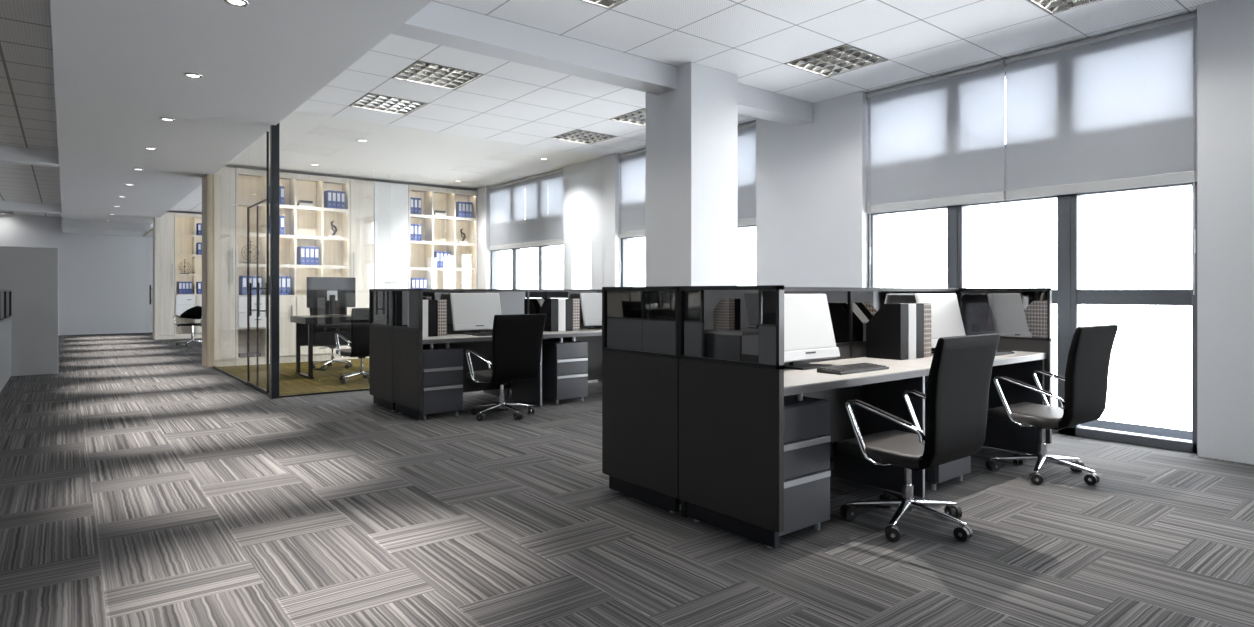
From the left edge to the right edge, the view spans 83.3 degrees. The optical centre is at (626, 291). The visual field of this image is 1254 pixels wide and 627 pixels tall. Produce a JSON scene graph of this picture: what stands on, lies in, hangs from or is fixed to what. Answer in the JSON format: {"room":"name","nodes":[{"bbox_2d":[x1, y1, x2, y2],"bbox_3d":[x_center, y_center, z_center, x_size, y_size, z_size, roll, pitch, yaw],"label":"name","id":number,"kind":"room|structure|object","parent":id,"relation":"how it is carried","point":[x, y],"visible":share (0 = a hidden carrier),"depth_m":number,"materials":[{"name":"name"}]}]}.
{"room":"open-plan office","nodes":[
{"label":"open-plan office","id":0,"kind":"room"},
{"bbox_2d":[0,0,61,216],"bbox_3d":[-8.680,-2.030,6.832,4.920,0.001,27.500,0,0,-39],"label":"ceiling","id":1,"kind":"structure","parent":0,"point":[28,119],"depth_m":7.40,"materials":[{"name":"tile"}]},
{"bbox_2d":[0,145,58,166],"bbox_3d":[-10.168,-1.930,8.702,4.920,0.200,0.280,0,0,-38],"label":"ceiling beam","id":2,"kind":"structure","parent":1,"relation":"attached to","point":[8,154],"depth_m":9.94,"materials":[{"name":"white paint"}]},
{"bbox_2d":[0,201,61,213],"bbox_3d":[-15.092,-1.930,14.893,4.920,0.200,0.300,0,0,-38],"label":"ceiling beam","id":3,"kind":"structure","parent":1,"relation":"attached to","point":[15,206],"depth_m":15.99,"materials":[{"name":"white paint"}]},
{"bbox_2d":[0,214,152,334],"bbox_3d":[-14.688,-0.580,19.686,11.720,3.500,0.100,0,0,-38],"label":"wall","id":4,"kind":"structure","parent":0,"point":[100,276],"depth_m":19.50,"materials":[{"name":"white paint"}]},
{"bbox_2d":[62,219,149,235],"bbox_3d":[-14.011,-1.720,18.947,1.820,0.220,1.900,0,0,-38],"label":"ceiling beam","id":5,"kind":"structure","parent":4,"relation":"attached to","point":[68,225],"depth_m":18.40,"materials":[{"name":"white paint"}]},
{"bbox_2d":[143,228,152,336],"bbox_3d":[-12.872,-0.230,18.946,0.079,2.800,3.320,0,0,-38],"label":"door","id":6,"kind":"structure","parent":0,"point":[148,237],"depth_m":18.99,"materials":[{"name":"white wood"}]},
{"bbox_2d":[153,217,159,339],"bbox_3d":[-11.666,-0.330,17.477,0.100,3.000,0.480,0,0,-38],"label":"wall","id":7,"kind":"structure","parent":0,"point":[156,221],"depth_m":17.30,"materials":[{"name":"brown wood"}]},
{"bbox_2d":[170,184,201,211],"bbox_3d":[-7.286,-2.030,15.786,4.650,0.001,7.620,0,0,-39],"label":"ceiling","id":8,"kind":"structure","parent":0,"point":[193,201],"depth_m":16.17,"materials":[{"name":"tile"}]},
{"bbox_2d":[202,174,213,367],"bbox_3d":[-6.620,-0.330,11.133,0.100,3.000,0.492,0,0,-38],"label":"wall","id":9,"kind":"structure","parent":0,"point":[207,180],"depth_m":10.95,"materials":[{"name":"brown wood"}]},
{"bbox_2d":[50,0,432,224],"bbox_3d":[-6.019,-1.980,8.948,1.880,0.300,27.500,0,0,-38],"label":"ceiling","id":10,"kind":"structure","parent":0,"point":[120,66],"depth_m":5.99,"materials":[{"name":"white paint"}]},
{"bbox_2d":[184,73,202,78],"bbox_3d":[-3.666,-1.827,5.958,0.140,0.006,0.140,0,0,-38],"label":"recessed light","id":11,"kind":"object","parent":10,"relation":"in","point":[190,75],"visible":1,"depth_m":5.95,"materials":[{"name":"white"}]},
{"bbox_2d":[224,0,248,6],"bbox_3d":[-2.461,-1.827,4.444,0.140,0.006,0.140,0,0,-38],"label":"recessed light","id":12,"kind":"object","parent":10,"relation":"in","point":[239,3],"visible":1,"depth_m":4.46,"materials":[{"name":"white"}]},
{"bbox_2d":[224,111,601,189],"bbox_3d":[-3.489,-2.080,11.012,4.650,0.100,4.580,0,0,-38],"label":"ceiling","id":13,"kind":"structure","parent":0,"point":[390,153],"depth_m":10.48,"materials":[{"name":"white"}]},
{"bbox_2d":[0,333,1253,626],"bbox_3d":[-6.117,1.230,8.935,11.550,0.120,27.600,0,0,-38],"label":"floor","id":14,"kind":"structure","parent":0,"point":[143,483],"depth_m":3.47,"materials":[{"name":"carpet"}]},
{"bbox_2d":[0,289,11,391],"bbox_3d":[-6.262,0.560,6.892,0.040,1.180,7.276,0,0,-38],"label":"wall","id":15,"kind":"structure","parent":14,"relation":"on","point":[5,295],"depth_m":8.81,"materials":[{"name":"grey paint"}]},
{"bbox_2d":[0,246,57,375],"bbox_3d":[-10.103,0.270,8.613,4.910,1.800,0.080,0,0,-38],"label":"wall","id":16,"kind":"structure","parent":14,"relation":"on","point":[31,273],"depth_m":9.94,"materials":[{"name":"grey paint"}]},
{"bbox_2d":[173,306,201,345],"bbox_3d":[-9.569,0.740,15.511,0.591,0.860,0.594,0,0,-8],"label":"chair","id":17,"kind":"object","parent":14,"relation":"on","point":[195,312],"visible":0.79,"depth_m":15.64,"materials":[{"name":"black leather"}]},
{"bbox_2d":[213,167,234,366],"bbox_3d":[-6.422,-0.400,11.206,0.300,3.140,0.405,0,0,-38],"label":"column","id":18,"kind":"structure","parent":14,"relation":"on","point":[224,179],"depth_m":11.08,"materials":[{"name":"brown wood"}]},
{"bbox_2d":[213,122,368,398],"bbox_3d":[-3.401,-0.430,10.750,4.540,3.200,4.140,0,0,-38],"label":"glass partition","id":19,"kind":"object","parent":14,"relation":"on","point":[274,393],"visible":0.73,"depth_m":7.75,"materials":[{"name":"black"}]},
{"bbox_2d":[247,210,259,388],"bbox_3d":[-4.611,0.062,8.689,0.113,2.205,0.537,0,0,-38],"label":"door","id":20,"kind":"structure","parent":19,"relation":"attached to","point":[250,288],"depth_m":8.83,"materials":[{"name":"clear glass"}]},
{"bbox_2d":[256,205,265,393],"bbox_3d":[-4.275,0.062,8.265,0.113,2.205,0.537,0,0,-38],"label":"door","id":21,"kind":"structure","parent":19,"relation":"attached to","point":[259,388],"depth_m":8.47,"materials":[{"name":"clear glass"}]},
{"bbox_2d":[235,168,349,365],"bbox_3d":[-5.613,-0.400,11.850,1.758,3.140,0.405,0,0,-38],"label":"bookcase","id":22,"kind":"object","parent":14,"relation":"on","point":[307,226],"visible":0.72,"depth_m":11.74,"materials":[{"name":"brown wood"}]},
{"bbox_2d":[239,276,246,294],"bbox_3d":[-6.209,-0.106,11.395,0.068,0.310,0.274,0,0,-38],"label":"ring binder","id":23,"kind":"object","parent":22,"relation":"on","point":[242,279],"visible":1,"depth_m":11.30,"materials":[{"name":"blue plastic"}]},
{"bbox_2d":[238,352,260,357],"bbox_3d":[-6.126,1.019,11.444,0.300,0.060,0.220,0,0,-38],"label":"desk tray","id":24,"kind":"object","parent":22,"relation":"on","point":[251,354],"visible":0.8,"depth_m":11.38,"materials":[{"name":"grey"}]},
{"bbox_2d":[241,241,258,263],"bbox_3d":[-6.109,-0.640,11.432,0.258,0.366,0.080,0,0,-38],"label":"ring ornament","id":25,"kind":"object","parent":22,"relation":"on","point":[250,247],"visible":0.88,"depth_m":11.42,"materials":[{"name":"brown metal"}]},
{"bbox_2d":[252,276,256,294],"bbox_3d":[-6.094,-0.106,11.487,0.068,0.310,0.274,0,0,-38],"label":"ring binder","id":26,"kind":"object","parent":22,"relation":"on","point":[254,278],"visible":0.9,"depth_m":11.38,"materials":[{"name":"blue"}]},
{"bbox_2d":[235,295,306,296],"bbox_3d":[-5.620,0.062,11.859,1.758,0.025,0.380,0,0,-38],"label":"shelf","id":27,"kind":"structure","parent":22,"relation":"on","point":[235,295],"depth_m":11.46,"materials":[{"name":"brown wood"}]},
{"bbox_2d":[280,186,284,204],"bbox_3d":[-5.771,-1.592,11.743,0.068,0.310,0.274,0,0,-38],"label":"ring binder","id":28,"kind":"object","parent":22,"relation":"on","point":[282,188],"visible":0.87,"depth_m":11.64,"materials":[{"name":"blue"}]},
{"bbox_2d":[280,216,284,234],"bbox_3d":[-5.771,-1.102,11.743,0.068,0.310,0.274,0,0,-38],"label":"ring binder","id":29,"kind":"object","parent":22,"relation":"on","point":[282,218],"visible":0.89,"depth_m":11.64,"materials":[{"name":"blue"}]},
{"bbox_2d":[281,276,285,294],"bbox_3d":[-5.755,-0.106,11.756,0.068,0.310,0.274,0,0,-38],"label":"ring binder","id":30,"kind":"object","parent":22,"relation":"on","point":[283,278],"visible":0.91,"depth_m":11.65,"materials":[{"name":"blue"}]},
{"bbox_2d":[286,276,290,294],"bbox_3d":[-5.698,-0.106,11.802,0.068,0.310,0.274,0,0,-38],"label":"ring binder","id":31,"kind":"object","parent":22,"relation":"on","point":[288,278],"visible":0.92,"depth_m":11.70,"materials":[{"name":"blue"}]},
{"bbox_2d":[297,246,304,264],"bbox_3d":[-5.525,-0.612,11.939,0.068,0.310,0.274,0,0,-38],"label":"ring binder","id":32,"kind":"object","parent":22,"relation":"on","point":[300,250],"visible":0.93,"depth_m":11.84,"materials":[{"name":"blue plastic"}]},
{"bbox_2d":[305,246,309,264],"bbox_3d":[-5.468,-0.612,11.985,0.068,0.310,0.274,0,0,-38],"label":"ring binder","id":33,"kind":"object","parent":22,"relation":"on","point":[307,249],"visible":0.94,"depth_m":11.88,"materials":[{"name":"blue"}]},
{"bbox_2d":[310,247,313,264],"bbox_3d":[-5.410,-0.612,12.031,0.068,0.310,0.274,0,0,-38],"label":"ring binder","id":34,"kind":"object","parent":22,"relation":"on","point":[311,248],"visible":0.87,"depth_m":11.93,"materials":[{"name":"blue"}]},
{"bbox_2d":[314,247,318,264],"bbox_3d":[-5.352,-0.612,12.077,0.068,0.310,0.274,0,0,-38],"label":"ring binder","id":35,"kind":"object","parent":22,"relation":"on","point":[316,249],"visible":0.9,"depth_m":11.97,"materials":[{"name":"blue"}]},
{"bbox_2d":[324,190,331,207],"bbox_3d":[-5.187,-1.592,12.208,0.068,0.310,0.274,0,0,-38],"label":"ring binder","id":36,"kind":"object","parent":22,"relation":"on","point":[327,194],"visible":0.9,"depth_m":12.11,"materials":[{"name":"blue plastic"}]},
{"bbox_2d":[336,191,340,208],"bbox_3d":[-5.072,-1.592,12.300,0.068,0.310,0.274,0,0,-38],"label":"ring binder","id":37,"kind":"object","parent":22,"relation":"on","point":[338,193],"visible":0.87,"depth_m":12.19,"materials":[{"name":"blue"}]},
{"bbox_2d":[341,191,344,208],"bbox_3d":[-5.014,-1.592,12.346,0.068,0.310,0.274,0,0,-38],"label":"ring binder","id":38,"kind":"object","parent":22,"relation":"on","point":[342,192],"visible":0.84,"depth_m":12.24,"materials":[{"name":"blue"}]},
{"bbox_2d":[290,315,350,378],"bbox_3d":[-3.805,0.755,10.326,1.900,0.830,0.800,0,0,-38],"label":"office desk","id":39,"kind":"object","parent":14,"relation":"on","point":[311,330],"visible":0.45,"depth_m":10.03,"materials":[{"name":"black"}]},
{"bbox_2d":[307,277,355,315],"bbox_3d":[-4.197,0.065,10.015,0.660,0.550,0.180,0,0,-38],"label":"desktop monitor","id":40,"kind":"object","parent":39,"relation":"on","point":[322,292],"visible":1,"depth_m":9.98,"materials":[{"name":"black plastic"}]},
{"bbox_2d":[309,307,352,369],"bbox_3d":[-4.559,0.686,10.913,0.627,0.968,0.607,0,0,-34],"label":"office chair","id":41,"kind":"object","parent":14,"relation":"on","point":[338,310],"visible":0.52,"depth_m":10.97,"materials":[{"name":"silver metal"}]},
{"bbox_2d":[335,308,368,383],"bbox_3d":[-3.467,0.686,9.242,0.607,0.968,0.627,0,0,44],"label":"office chair","id":42,"kind":"object","parent":14,"relation":"on","point":[359,344],"visible":0.67,"depth_m":8.98,"materials":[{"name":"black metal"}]},
{"bbox_2d":[350,179,373,358],"bbox_3d":[-4.759,-0.400,12.529,0.410,3.140,0.405,0,0,-38],"label":"tall cabinet","id":43,"kind":"object","parent":14,"relation":"on","point":[361,191],"visible":0.57,"depth_m":12.40,"materials":[{"name":"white wood"}]},
{"bbox_2d":[374,181,407,288],"bbox_3d":[-4.351,-0.400,12.856,0.625,3.140,0.400,0,0,-38],"label":"column","id":44,"kind":"structure","parent":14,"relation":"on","point":[390,199],"depth_m":12.71,"materials":[{"name":"white paint"}]},
{"bbox_2d":[369,289,422,420],"bbox_3d":[-2.256,0.570,6.863,0.060,1.200,1.322,0,0,-38],"label":"partition","id":45,"kind":"structure","parent":14,"relation":"on","point":[395,315],"depth_m":6.77,"materials":[{"name":"grey"}]},
{"bbox_2d":[408,185,476,288],"bbox_3d":[-3.565,-0.400,13.478,1.371,3.140,0.405,0,0,-38],"label":"bookcase","id":46,"kind":"object","parent":14,"relation":"on","point":[438,233],"visible":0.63,"depth_m":13.60,"materials":[{"name":"brown wood"}]},
{"bbox_2d":[434,251,439,267],"bbox_3d":[-3.653,-0.612,13.429,0.068,0.310,0.274,0,0,-38],"label":"ring binder","id":47,"kind":"object","parent":46,"relation":"on","point":[436,253],"visible":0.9,"depth_m":13.33,"materials":[{"name":"blue"}]},
{"bbox_2d":[456,201,461,216],"bbox_3d":[-3.303,-1.592,13.707,0.068,0.310,0.274,0,0,-38],"label":"ring binder","id":48,"kind":"object","parent":46,"relation":"on","point":[458,204],"visible":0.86,"depth_m":13.61,"materials":[{"name":"blue"}]},
{"bbox_2d":[423,343,462,419],"bbox_3d":[-1.869,0.821,6.743,0.400,0.698,0.556,0,0,-38],"label":"drawer pedestal","id":49,"kind":"object","parent":14,"relation":"on","point":[442,365],"visible":0.77,"depth_m":6.53,"materials":[{"name":"grey metal"}]},
{"bbox_2d":[423,334,541,405],"bbox_3d":[-1.545,0.794,7.005,1.273,0.728,0.621,0,0,-38],"label":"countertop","id":50,"kind":"structure","parent":14,"relation":"on","point":[528,391],"depth_m":7.16,"materials":[{"name":"grey laminate"}]},
{"bbox_2d":[423,300,427,336],"bbox_3d":[-2.020,0.252,6.836,0.090,0.355,0.245,0,0,-38],"label":"magazine file","id":51,"kind":"object","parent":50,"relation":"on","point":[425,302],"visible":0.27,"depth_m":6.75,"materials":[{"name":"white"}]},
{"bbox_2d":[428,300,437,336],"bbox_3d":[-1.945,0.252,6.895,0.090,0.355,0.245,0,0,-38],"label":"magazine file","id":52,"kind":"object","parent":50,"relation":"on","point":[432,304],"visible":0.56,"depth_m":6.79,"materials":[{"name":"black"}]},
{"bbox_2d":[438,300,446,335],"bbox_3d":[-1.871,0.252,6.955,0.090,0.355,0.245,0,0,-38],"label":"magazine file","id":53,"kind":"object","parent":50,"relation":"on","point":[442,304],"visible":0.51,"depth_m":6.86,"materials":[{"name":"white"}]},
{"bbox_2d":[450,293,501,334],"bbox_3d":[-1.542,0.220,7.239,0.550,0.418,0.220,0,0,-38],"label":"computer monitor","id":54,"kind":"object","parent":50,"relation":"on","point":[474,312],"visible":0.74,"depth_m":7.20,"materials":[{"name":"grey plastic"}]},
{"bbox_2d":[472,332,491,335],"bbox_3d":[-1.307,0.416,7.041,0.450,0.027,0.150,0,0,-38],"label":"keyboard","id":55,"kind":"object","parent":50,"relation":"on","point":[481,333],"visible":0.42,"depth_m":6.92,"materials":[{"name":"black plastic"}]},
{"bbox_2d":[483,388,509,397],"bbox_3d":[-1.956,0.794,7.522,1.273,0.728,0.619,0,0,-38],"label":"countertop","id":56,"kind":"structure","parent":14,"relation":"on","point":[506,392],"depth_m":7.85,"materials":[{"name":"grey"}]},
{"bbox_2d":[395,289,601,411],"bbox_3d":[-1.102,0.570,7.780,2.935,1.200,0.034,0,0,-38],"label":"cubicle partition","id":57,"kind":"structure","parent":14,"relation":"on","point":[512,301],"depth_m":7.66,"materials":[{"name":"grey"}]},
{"bbox_2d":[465,314,545,420],"bbox_3d":[-1.167,0.686,6.638,0.627,0.968,0.607,0,0,-44],"label":"office chair","id":58,"kind":"object","parent":14,"relation":"on","point":[516,338],"visible":1,"depth_m":6.46,"materials":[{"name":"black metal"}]},
{"bbox_2d":[542,337,587,403],"bbox_3d":[-0.742,0.821,7.640,0.400,0.698,0.556,0,0,-38],"label":"drawer pedestal","id":59,"kind":"object","parent":14,"relation":"on","point":[564,361],"visible":0.82,"depth_m":7.42,"materials":[{"name":"grey metal"}]},
{"bbox_2d":[543,329,601,368],"bbox_3d":[-0.410,0.794,7.908,1.620,0.728,0.621,0,0,-38],"label":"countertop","id":60,"kind":"structure","parent":14,"relation":"on","point":[593,337],"depth_m":8.00,"materials":[{"name":"grey laminate"}]},
{"bbox_2d":[539,299,557,331],"bbox_3d":[-0.862,0.252,7.758,0.090,0.355,0.245,0,0,-38],"label":"magazine file","id":61,"kind":"object","parent":60,"relation":"on","point":[549,307],"visible":0.81,"depth_m":7.68,"materials":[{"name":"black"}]},
{"bbox_2d":[558,299,565,330],"bbox_3d":[-0.787,0.252,7.817,0.090,0.355,0.245,0,0,-38],"label":"magazine file","id":62,"kind":"object","parent":60,"relation":"on","point":[561,302],"visible":0.5,"depth_m":7.72,"materials":[{"name":"white cardboard"}]},
{"bbox_2d":[566,299,572,330],"bbox_3d":[-0.713,0.252,7.876,0.090,0.355,0.245,0,0,-38],"label":"magazine file","id":63,"kind":"object","parent":60,"relation":"on","point":[569,302],"visible":0.44,"depth_m":7.78,"materials":[{"name":"white"}]},
{"bbox_2d":[573,299,579,330],"bbox_3d":[-0.638,0.252,7.935,0.090,0.355,0.245,0,0,-38],"label":"magazine file","id":64,"kind":"object","parent":60,"relation":"on","point":[576,302],"visible":0.49,"depth_m":7.84,"materials":[{"name":"white cardboard"}]},
{"bbox_2d":[580,293,601,329],"bbox_3d":[-0.301,0.220,8.226,0.550,0.418,0.220,0,0,-38],"label":"computer monitor","id":65,"kind":"object","parent":60,"relation":"on","point":[591,303],"visible":0.48,"depth_m":8.12,"materials":[{"name":"grey plastic"}]},
{"bbox_2d":[645,62,737,286],"bbox_3d":[0.604,-0.430,6.646,0.600,3.200,0.630,0,0,-38],"label":"column","id":66,"kind":"structure","parent":14,"relation":"on","point":[691,130],"depth_m":6.40,"materials":[{"name":"white paint"}]},
{"bbox_2d":[602,285,783,548],"bbox_3d":[0.287,0.570,3.666,0.060,1.200,1.322,0,0,-38],"label":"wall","id":67,"kind":"structure","parent":14,"relation":"on","point":[693,376],"depth_m":3.53,"materials":[{"name":"grey"}]},
{"bbox_2d":[779,393,830,535],"bbox_3d":[0.674,0.821,3.546,0.400,0.698,0.556,0,0,-38],"label":"drawer pedestal","id":68,"kind":"object","parent":14,"relation":"on","point":[807,473],"visible":0.42,"depth_m":3.34,"materials":[{"name":"grey"}]},
{"bbox_2d":[681,287,958,516],"bbox_3d":[1.441,0.570,4.583,2.935,1.200,0.034,0,0,-38],"label":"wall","id":69,"kind":"structure","parent":14,"relation":"on","point":[850,308],"depth_m":4.61,"materials":[{"name":"grey"}]},
{"bbox_2d":[784,360,927,497],"bbox_3d":[0.998,0.794,3.808,1.273,0.728,0.621,0,0,-38],"label":"desk","id":70,"kind":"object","parent":14,"relation":"on","point":[884,390],"depth_m":4.09,"materials":[{"name":"grey laminate"}]},
{"bbox_2d":[784,294,839,369],"bbox_3d":[1.001,0.220,4.042,0.550,0.418,0.220,0,0,-38],"label":"computer monitor","id":71,"kind":"object","parent":70,"relation":"on","point":[808,329],"visible":0.66,"depth_m":4.04,"materials":[{"name":"grey plastic"}]},
{"bbox_2d":[817,363,888,374],"bbox_3d":[1.236,0.416,3.844,0.450,0.027,0.150,0,0,-38],"label":"keyboard","id":72,"kind":"object","parent":70,"relation":"on","point":[858,367],"visible":1,"depth_m":3.78,"materials":[{"name":"black plastic"}]},
{"bbox_2d":[837,333,999,541],"bbox_3d":[1.431,0.686,3.529,0.627,0.968,0.607,0,0,-38],"label":"office chair","id":73,"kind":"object","parent":14,"relation":"on","point":[956,396],"visible":1,"depth_m":3.35,"materials":[{"name":"grey leather"}]},
{"bbox_2d":[837,351,1046,452],"bbox_3d":[2.133,0.794,4.711,1.620,0.728,0.621,0,0,-38],"label":"desk","id":74,"kind":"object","parent":14,"relation":"on","point":[1020,365],"depth_m":5.07,"materials":[{"name":"grey"}]},
{"bbox_2d":[866,303,907,359],"bbox_3d":[1.681,0.252,4.561,0.090,0.355,0.245,0,0,-38],"label":"magazine file","id":75,"kind":"object","parent":74,"relation":"on","point":[887,330],"visible":1,"depth_m":4.50,"materials":[{"name":"black plastic"}]},
{"bbox_2d":[895,303,915,358],"bbox_3d":[1.756,0.252,4.620,0.090,0.355,0.245,0,0,-38],"label":"magazine file","id":76,"kind":"object","parent":74,"relation":"on","point":[911,307],"visible":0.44,"depth_m":4.52,"materials":[{"name":"white plastic"}]},
{"bbox_2d":[913,303,923,357],"bbox_3d":[1.830,0.252,4.679,0.090,0.355,0.245,0,0,-38],"label":"magazine file","id":77,"kind":"object","parent":74,"relation":"on","point":[919,306],"visible":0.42,"depth_m":4.59,"materials":[{"name":"grey plastic"}]},
{"bbox_2d":[924,303,930,357],"bbox_3d":[1.905,0.252,4.738,0.090,0.355,0.245,0,0,-38],"label":"magazine file","id":78,"kind":"object","parent":74,"relation":"on","point":[927,306],"visible":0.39,"depth_m":4.64,"materials":[{"name":"white"}]},
{"bbox_2d":[915,294,964,352],"bbox_3d":[2.242,0.220,5.029,0.550,0.418,0.220,0,0,-38],"label":"computer monitor","id":79,"kind":"object","parent":74,"relation":"on","point":[946,319],"visible":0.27,"depth_m":5.02,"materials":[{"name":"grey plastic"}]},
{"bbox_2d":[995,349,1013,355],"bbox_3d":[2.476,0.416,4.831,0.450,0.027,0.150,0,0,-38],"label":"keyboard","id":80,"kind":"object","parent":74,"relation":"on","point":[998,352],"visible":0.23,"depth_m":4.86,"materials":[{"name":"black plastic"}]},
{"bbox_2d":[925,376,970,489],"bbox_3d":[1.801,0.821,4.443,0.400,0.698,0.556,0,0,-38],"label":"drawer pedestal","id":81,"kind":"object","parent":14,"relation":"on","point":[935,475],"visible":0.2,"depth_m":4.17,"materials":[{"name":"grey metal"}]},
{"bbox_2d":[958,288,1051,443],"bbox_3d":[2.587,0.570,5.495,0.060,1.200,1.322,0,0,-38],"label":"partition","id":82,"kind":"structure","parent":14,"relation":"on","point":[1022,317],"depth_m":5.15,"materials":[{"name":"grey"}]},
{"bbox_2d":[985,324,1117,484],"bbox_3d":[2.679,0.686,4.496,0.627,0.968,0.607,0,0,-37],"label":"office chair","id":83,"kind":"object","parent":14,"relation":"on","point":[1089,355],"visible":0.99,"depth_m":4.32,"materials":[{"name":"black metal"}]},
{"bbox_2d":[294,0,1221,156],"bbox_3d":[1.516,-2.030,4.720,4.650,0.001,11.500,0,0,-39],"label":"ceiling","id":84,"kind":"structure","parent":0,"point":[752,40],"depth_m":5.88,"materials":[{"name":"tile"}]},
{"bbox_2d":[349,93,427,114],"bbox_3d":[-2.585,-2.088,7.639,0.639,0.124,0.637,0,0,-38],"label":"ceiling light","id":85,"kind":"object","parent":84,"relation":"attached to","point":[370,101],"visible":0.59,"depth_m":7.68,"materials":[{"name":"grey metal"}]},
{"bbox_2d":[392,60,483,89],"bbox_3d":[-1.782,-2.088,6.630,0.639,0.124,0.637,0,0,-38],"label":"ceiling light","id":86,"kind":"object","parent":84,"relation":"attached to","point":[421,72],"visible":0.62,"depth_m":6.67,"materials":[{"name":"grey metal"}]},
{"bbox_2d":[391,1,676,94],"bbox_3d":[-0.613,-1.930,5.678,2.510,0.200,0.250,0,0,-38],"label":"ceiling beam","id":87,"kind":"structure","parent":84,"relation":"attached to","point":[436,23],"depth_m":5.48,"materials":[{"name":"white paint"}]},
{"bbox_2d":[551,129,617,144],"bbox_3d":[-0.566,-2.088,9.245,0.639,0.124,0.637,0,0,-38],"label":"ceiling light","id":88,"kind":"object","parent":84,"relation":"attached to","point":[578,136],"visible":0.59,"depth_m":9.29,"materials":[{"name":"grey metal"}]},
{"bbox_2d":[580,0,626,9],"bbox_3d":[-0.176,-2.088,4.610,0.639,0.124,0.637,0,0,-38],"label":"ceiling light","id":89,"kind":"object","parent":84,"relation":"attached to","point":[608,4],"visible":1,"depth_m":4.99,"materials":[{"name":"grey metal"}]},
{"bbox_2d":[609,108,644,125],"bbox_3d":[0.237,-2.088,8.236,0.639,0.124,0.637,0,0,-38],"label":"ceiling light","id":90,"kind":"object","parent":84,"relation":"attached to","point":[637,117],"visible":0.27,"depth_m":8.29,"materials":[{"name":"grey metal"}]},
{"bbox_2d":[738,84,812,125],"bbox_3d":[1.383,-1.930,7.265,1.390,0.200,0.250,0,0,-38],"label":"ceiling beam","id":91,"kind":"structure","parent":84,"relation":"attached to","point":[753,102],"depth_m":7.25,"materials":[{"name":"white paint"}]},
{"bbox_2d":[784,44,888,77],"bbox_3d":[1.843,-2.088,6.216,0.639,0.124,0.637,0,0,-38],"label":"ceiling light","id":92,"kind":"object","parent":84,"relation":"attached to","point":[844,58],"visible":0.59,"depth_m":6.25,"materials":[{"name":"grey metal"}]},
{"bbox_2d":[1028,0,1100,14],"bbox_3d":[3.048,-2.088,4.702,0.639,0.124,0.637,0,0,-38],"label":"ceiling light","id":93,"kind":"object","parent":84,"relation":"attached to","point":[1050,6],"visible":1,"depth_m":5.01,"materials":[{"name":"grey metal"}]},
{"bbox_2d":[470,0,1253,464],"bbox_3d":[-1.636,-0.580,12.434,0.320,3.500,27.700,0,0,-38],"label":"wall","id":94,"kind":"structure","parent":0,"point":[812,216],"depth_m":7.18,"materials":[{"name":"white paint"}]},
{"bbox_2d":[491,244,563,288],"bbox_3d":[-1.752,-0.375,12.559,0.106,3.090,2.700,0,0,-38],"label":"window","id":95,"kind":"structure","parent":94,"relation":"in","point":[542,250],"depth_m":12.85,"materials":[{"name":"grey metal"}]},
{"bbox_2d":[488,179,524,276],"bbox_3d":[-2.227,-1.005,13.034,0.052,2.050,1.342,0,0,-38],"label":"roller blind","id":96,"kind":"object","parent":95,"relation":"attached to","point":[507,200],"visible":0.94,"depth_m":13.01,"materials":[{"name":"fabric"}]},
{"bbox_2d":[524,169,563,246],"bbox_3d":[-1.392,-1.005,11.984,0.052,2.050,1.326,0,0,-38],"label":"roller blind","id":97,"kind":"object","parent":94,"relation":"attached to","point":[544,193],"visible":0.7,"depth_m":12.01,"materials":[{"name":"fabric"}]},
{"bbox_2d":[621,225,755,286],"bbox_3d":[0.781,-0.375,9.374,0.106,3.090,2.700,0,0,-38],"label":"window","id":98,"kind":"structure","parent":94,"relation":"in","point":[624,241],"depth_m":10.38,"materials":[{"name":"grey metal"}]},
{"bbox_2d":[618,149,644,286],"bbox_3d":[0.307,-1.005,9.849,0.052,2.050,1.342,0,0,-38],"label":"roller blind","id":99,"kind":"object","parent":98,"relation":"attached to","point":[632,164],"visible":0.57,"depth_m":10.14,"materials":[{"name":"fabric"}]},
{"bbox_2d":[738,121,755,225],"bbox_3d":[1.142,-1.005,8.799,0.052,2.050,1.326,0,0,-38],"label":"roller blind","id":100,"kind":"object","parent":94,"relation":"attached to","point":[746,132],"visible":0.27,"depth_m":8.43,"materials":[{"name":"fabric"}]},
{"bbox_2d":[868,71,1196,453],"bbox_3d":[3.334,-0.375,6.165,0.106,3.090,2.700,0,0,-38],"label":"window","id":101,"kind":"structure","parent":94,"relation":"in","point":[1068,296],"depth_m":5.73,"materials":[{"name":"grey metal"}]},
{"bbox_2d":[866,57,1005,263],"bbox_3d":[2.859,-1.005,6.640,0.052,2.050,1.342,0,0,-38],"label":"roller blind","id":102,"kind":"object","parent":101,"relation":"attached to","point":[938,141],"visible":0.96,"depth_m":6.58,"materials":[{"name":"fabric"}]},
{"bbox_2d":[1004,9,1196,294],"bbox_3d":[3.694,-1.005,5.590,0.052,2.050,1.326,0,0,-38],"label":"roller blind","id":103,"kind":"object","parent":101,"relation":"attached to","point":[1116,110],"visible":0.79,"depth_m":5.52,"materials":[{"name":"fabric"}]},
{"bbox_2d":[1081,420,1191,439],"bbox_3d":[-1.304,1.200,12.699,0.530,0.140,27.500,0,0,-38],"label":"trim","id":104,"kind":"structure","parent":94,"relation":"attached to","point":[1110,425],"depth_m":5.79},
{"bbox_3d":[-10.833,1.230,20.325,4.750,0.120,3.900,0,0,-39],"label":"floor","id":105,"kind":"structure","parent":0,"visible":0},
{"bbox_2d":[160,212,173,339],"bbox_3d":[-11.464,-0.400,17.545,0.300,3.140,0.405,0,0,-38],"label":"tall cabinet","id":106,"kind":"object","parent":105,"relation":"on","point":[166,220],"visible":0.89,"depth_m":17.42,"materials":[{"name":"brown wood"}]},
{"bbox_2d":[174,213,201,338],"bbox_3d":[-10.655,-0.400,18.189,1.758,3.140,0.405,0,0,-38],"label":"bookcase","id":107,"kind":"object","parent":105,"relation":"on","point":[185,237],"visible":0.31,"depth_m":17.86,"materials":[{"name":"brown wood"}]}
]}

